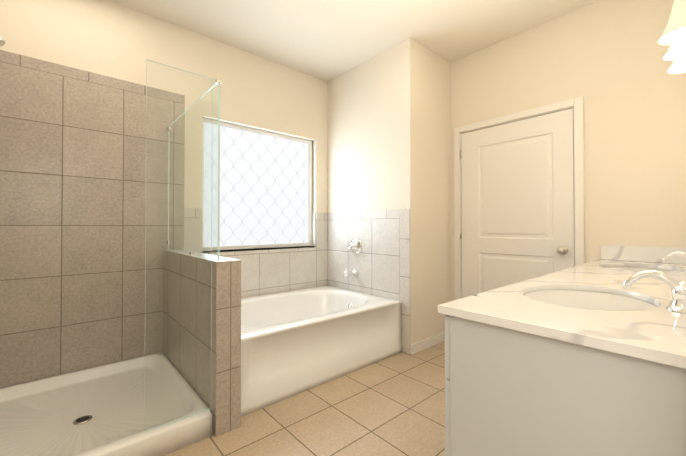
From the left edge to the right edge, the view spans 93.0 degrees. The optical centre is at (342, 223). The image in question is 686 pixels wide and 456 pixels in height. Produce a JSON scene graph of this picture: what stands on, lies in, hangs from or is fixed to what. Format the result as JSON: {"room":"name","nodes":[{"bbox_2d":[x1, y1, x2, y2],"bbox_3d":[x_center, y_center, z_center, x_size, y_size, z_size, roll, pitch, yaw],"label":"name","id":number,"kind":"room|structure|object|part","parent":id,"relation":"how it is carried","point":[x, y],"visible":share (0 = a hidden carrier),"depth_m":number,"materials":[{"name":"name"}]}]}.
{"room":"bathroom","nodes":[
{"label":"bathroom","id":0,"kind":"room"},
{"bbox_2d":[0,0,326,251],"bbox_3d":[-1.232,-0.243,2.822,2.920,2.740,0.100,1,-1,-41],"label":"wall","id":1,"kind":"structure","parent":0,"point":[108,38],"depth_m":2.70,"materials":[{"name":"beige paint"}]},
{"bbox_2d":[0,61,176,387],"bbox_3d":[-1.786,0.066,2.260,1.150,2.110,0.012,1,-1,-41],"label":"shower wall tile","id":2,"kind":"structure","parent":1,"relation":"attached to","point":[77,183],"depth_m":2.23,"materials":[{"name":"beige tile"}]},
{"bbox_2d":[0,50,184,103],"bbox_3d":[-1.764,-1.024,2.291,1.210,0.070,0.012,1,-1,-41],"label":"cap","id":3,"kind":"object","parent":1,"relation":"attached to","point":[31,62],"visible":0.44,"depth_m":2.26,"materials":[{"name":"beige tile"}]},
{"bbox_2d":[176,102,184,249],"bbox_3d":[-1.331,0.070,2.658,0.060,2.110,0.013,1,-1,-41],"label":"shower wall tile","id":4,"kind":"structure","parent":1,"relation":"attached to","point":[180,110],"depth_m":2.66,"materials":[{"name":"beige tile"}]},
{"bbox_2d":[184,217,326,297],"bbox_3d":[-0.769,0.544,3.195,1.498,1.174,0.087,1,-1,-41],"label":"wall tile","id":5,"kind":"structure","parent":1,"relation":"attached to","point":[266,273],"depth_m":3.26,"materials":[{"name":"beige tile"}]},
{"bbox_2d":[184,208,326,255],"bbox_3d":[-0.769,0.084,3.199,1.498,0.413,0.087,1,-1,-41],"label":"cap","id":6,"kind":"object","parent":1,"relation":"attached to","point":[318,216],"visible":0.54,"depth_m":3.11,"materials":[{"name":"beige tile"}]},
{"bbox_2d":[202,118,311,250],"bbox_3d":[-0.805,-0.336,3.230,1.192,1.165,0.040,1,-1,-41],"label":"window","id":7,"kind":"structure","parent":1,"relation":"in","point":[265,189],"depth_m":3.19,"materials":[{"name":"white glass"}]},
{"bbox_2d":[202,246,313,252],"bbox_3d":[-0.776,0.252,3.192,1.192,0.012,0.087,1,-1,-41],"label":"window sill","id":8,"kind":"structure","parent":1,"relation":"attached to","point":[255,249],"depth_m":3.13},
{"bbox_2d":[327,218,399,300],"bbox_3d":[0.167,0.545,3.271,0.012,1.174,1.031,1,-1,-41],"label":"wall tile","id":9,"kind":"structure","parent":1,"relation":"attached to","point":[375,262],"depth_m":3.18,"materials":[{"name":"beige tile"}]},
{"bbox_2d":[343,237,361,275],"bbox_3d":[0.076,0.338,3.256,0.146,0.395,0.172,1,-1,-41],"label":"tub faucet","id":10,"kind":"object","parent":9,"relation":"attached to","point":[355,246],"visible":1,"depth_m":3.26,"materials":[{"name":"silver metal"}]},
{"bbox_2d":[163,249,237,434],"bbox_3d":[-0.993,0.664,2.183,0.135,0.913,1.140,1,-1,-41],"label":"wall","id":11,"kind":"structure","parent":0,"point":[204,323],"depth_m":2.01,"materials":[{"name":"tile"}]},
{"bbox_2d":[215,260,240,436],"bbox_3d":[-0.615,0.659,1.751,0.135,0.913,0.008,1,-1,-41],"label":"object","id":12,"kind":"structure","parent":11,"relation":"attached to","point":[228,356],"depth_m":1.75,"materials":[{"name":"tile"}]},
{"bbox_2d":[164,341,445,455],"bbox_3d":[0.273,1.139,1.580,3.570,0.050,3.930,1,-1,-41],"label":"floor","id":13,"kind":"structure","parent":0,"point":[393,405],"depth_m":1.85,"materials":[{"name":"tile"}]},
{"bbox_2d":[0,352,211,455],"bbox_3d":[-1.442,1.057,1.796,1.042,0.118,1.121,1,-1,-41],"label":"shower pan","id":14,"kind":"object","parent":13,"relation":"on","point":[96,411],"visible":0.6,"depth_m":1.82,"materials":[{"name":"white plastic"}]},
{"bbox_2d":[144,60,220,432],"bbox_3d":[-1.161,0.106,2.076,0.358,1.786,1.085,1,-1,-41],"label":"glass","id":15,"kind":"object","parent":14,"relation":"on","point":[218,83],"visible":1,"depth_m":1.79,"materials":[{"name":"clear glass"}]},
{"bbox_3d":[-1.038,-0.287,2.196,0.008,0.986,1.072,1,-1,-41],"label":"shower glass","id":16,"kind":"part","parent":15,"relation":"part of","materials":[{"name":"grey"}]},
{"bbox_2d":[241,285,401,415],"bbox_3d":[-0.398,0.904,2.753,1.511,0.445,1.056,1,-1,-41],"label":"tub","id":17,"kind":"object","parent":13,"relation":"on","point":[294,342],"visible":0.65,"depth_m":2.39,"materials":[{"name":"white ceramic"}]},
{"bbox_2d":[327,38,450,344],"bbox_3d":[0.452,-0.236,3.532,0.750,2.740,1.250,1,-1,-41],"label":"wall block","id":18,"kind":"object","parent":13,"relation":"on","point":[388,129],"visible":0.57,"depth_m":3.06,"materials":[{"name":"beige paint"}]},
{"bbox_2d":[327,209,399,219],"bbox_3d":[0.167,-0.082,3.277,0.012,0.079,1.031,1,-1,-41],"label":"cap","id":19,"kind":"object","parent":18,"relation":"attached to","point":[380,214],"visible":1,"depth_m":3.21,"materials":[{"name":"beige tile"}]},
{"bbox_2d":[400,209,410,354],"bbox_3d":[0.542,0.501,2.843,0.012,1.253,0.107,1,-1,-41],"label":"wall tile","id":20,"kind":"structure","parent":18,"relation":"attached to","point":[405,280],"depth_m":2.83,"materials":[{"name":"beige tile"}]},
{"bbox_2d":[411,332,444,354],"bbox_3d":[1.208,1.085,2.578,0.650,0.080,1.160,1,-1,-41],"label":"baseboard","id":21,"kind":"structure","parent":18,"relation":"attached to","point":[427,343],"depth_m":2.94,"materials":[{"name":"white paint"}]},
{"bbox_2d":[445,317,685,455],"bbox_3d":[1.264,0.692,1.438,2.065,0.842,0.567,1,-1,-41],"label":"bathroom vanity","id":22,"kind":"object","parent":13,"relation":"on","point":[587,359],"depth_m":0.76,"materials":[{"name":"white paint"}]},
{"bbox_2d":[438,257,685,368],"bbox_3d":[1.255,0.258,1.437,2.086,0.022,0.572,1,-1,-41],"label":"countertop","id":23,"kind":"structure","parent":22,"relation":"on","point":[660,338],"depth_m":0.82,"materials":[{"name":"white stone"}]},
{"bbox_2d":[506,281,665,316],"bbox_3d":[0.822,0.339,1.105,0.539,0.170,0.424,1,-1,-41],"label":"sink","id":24,"kind":"object","parent":23,"relation":"in","point":[552,292],"depth_m":1.14,"materials":[{"name":"white ceramic"}]},
{"bbox_2d":[594,261,685,268],"bbox_3d":[1.706,0.347,1.872,0.539,0.170,0.414,1,-1,-41],"label":"sink","id":25,"kind":"object","parent":23,"relation":"in","point":[609,264],"depth_m":1.99,"materials":[{"name":"white stone"}]},
{"bbox_2d":[618,265,685,312],"bbox_3d":[0.938,0.191,0.973,0.224,0.102,0.165,1,-1,-41],"label":"faucet","id":26,"kind":"object","parent":23,"relation":"on","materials":[{"name":"silver metal"}]},
{"bbox_2d":[662,249,685,264],"bbox_3d":[1.819,0.199,1.744,0.225,0.102,0.165,1,-1,-41],"label":"faucet","id":27,"kind":"object","parent":23,"relation":"on","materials":[{"name":"silver metal"}]},
{"bbox_2d":[110,0,597,81],"bbox_3d":[0.273,-1.651,1.609,3.570,0.050,3.930,1,-1,-41],"label":"ceiling","id":28,"kind":"structure","parent":0,"point":[327,40],"depth_m":2.63,"materials":[{"name":"white paint"}]},
{"bbox_2d":[450,0,685,300],"bbox_3d":[1.995,-0.249,2.277,0.120,2.740,2.690,1,-1,-41],"label":"wall","id":29,"kind":"structure","parent":0,"point":[607,62],"depth_m":2.31,"materials":[{"name":"beige paint"}]},
{"bbox_2d":[461,108,574,297],"bbox_3d":[1.437,0.122,2.800,0.108,1.990,0.912,1,-1,-41],"label":"door","id":30,"kind":"structure","parent":29,"relation":"in","point":[517,201],"depth_m":2.78,"materials":[{"name":"white paint"}]},
{"bbox_3d":[1.677,0.209,2.497,0.073,0.066,0.066,1,-1,-41],"label":"knob","id":31,"kind":"part","parent":30,"relation":"part of","materials":[{"name":"silver metal"}]},
{"bbox_2d":[454,96,584,299],"bbox_3d":[1.478,0.093,2.837,0.116,2.068,1.048,1,-1,-41],"label":"door frame","id":32,"kind":"structure","parent":29,"relation":"attached to","point":[577,103],"depth_m":2.58,"materials":[{"name":"white paint"}]},
{"bbox_2d":[602,245,673,260],"bbox_3d":[2.033,0.204,2.116,0.020,0.100,0.568,1,-1,-41],"label":"backsplash","id":33,"kind":"structure","parent":29,"relation":"attached to","point":[612,253],"depth_m":2.20,"materials":[{"name":"white stone"}]},
{"bbox_3d":[1.475,-0.260,1.185,2.300,2.740,0.100,1,-1,-41],"label":"wall","id":34,"kind":"structure","parent":0,"visible":0},
{"bbox_2d":[658,0,685,73],"bbox_3d":[1.393,-0.814,1.300,0.492,0.250,0.170,1,-1,-41],"label":"sconce","id":35,"kind":"object","parent":34,"relation":"attached to","point":[673,36],"visible":1,"depth_m":1.24,"materials":[{"name":"white glass"}]},
{"bbox_3d":[1.245,-0.760,1.195,0.132,0.140,0.132,1,-1,-41],"label":"lamp shade","id":36,"kind":"part","parent":35,"relation":"part of","materials":[{"name":"beige glass"}]},
{"bbox_3d":[1.381,-0.759,1.313,0.132,0.140,0.132,1,-1,-41],"label":"lamp shade","id":37,"kind":"part","parent":35,"relation":"part of","materials":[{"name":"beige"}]},
{"bbox_3d":[1.516,-0.757,1.432,0.132,0.140,0.132,1,-1,-41],"label":"lamp shade","id":38,"kind":"part","parent":35,"relation":"part of","materials":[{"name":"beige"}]},
{"bbox_3d":[1.245,-0.735,1.195,0.048,0.072,0.048,1,-1,-41],"label":"bulb","id":39,"kind":"part","parent":35,"relation":"part of","materials":[{"name":"white glass"}]},
{"bbox_3d":[-1.033,-0.268,0.453,0.100,2.740,3.930,1,-1,-41],"label":"wall","id":40,"kind":"structure","parent":0,"visible":0},
{"bbox_3d":[-1.836,0.058,1.453,0.012,2.110,1.138,1,-1,-41],"label":"shower wall tile","id":41,"kind":"structure","parent":40,"relation":"attached to","visible":0},
{"bbox_2d":[0,37,5,45],"bbox_3d":[-1.757,-0.944,1.547,0.216,0.181,0.104,1,-1,-41],"label":"shower head","id":42,"kind":"object","parent":41,"relation":"attached to","point":[2,42],"visible":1,"depth_m":1.60}
]}

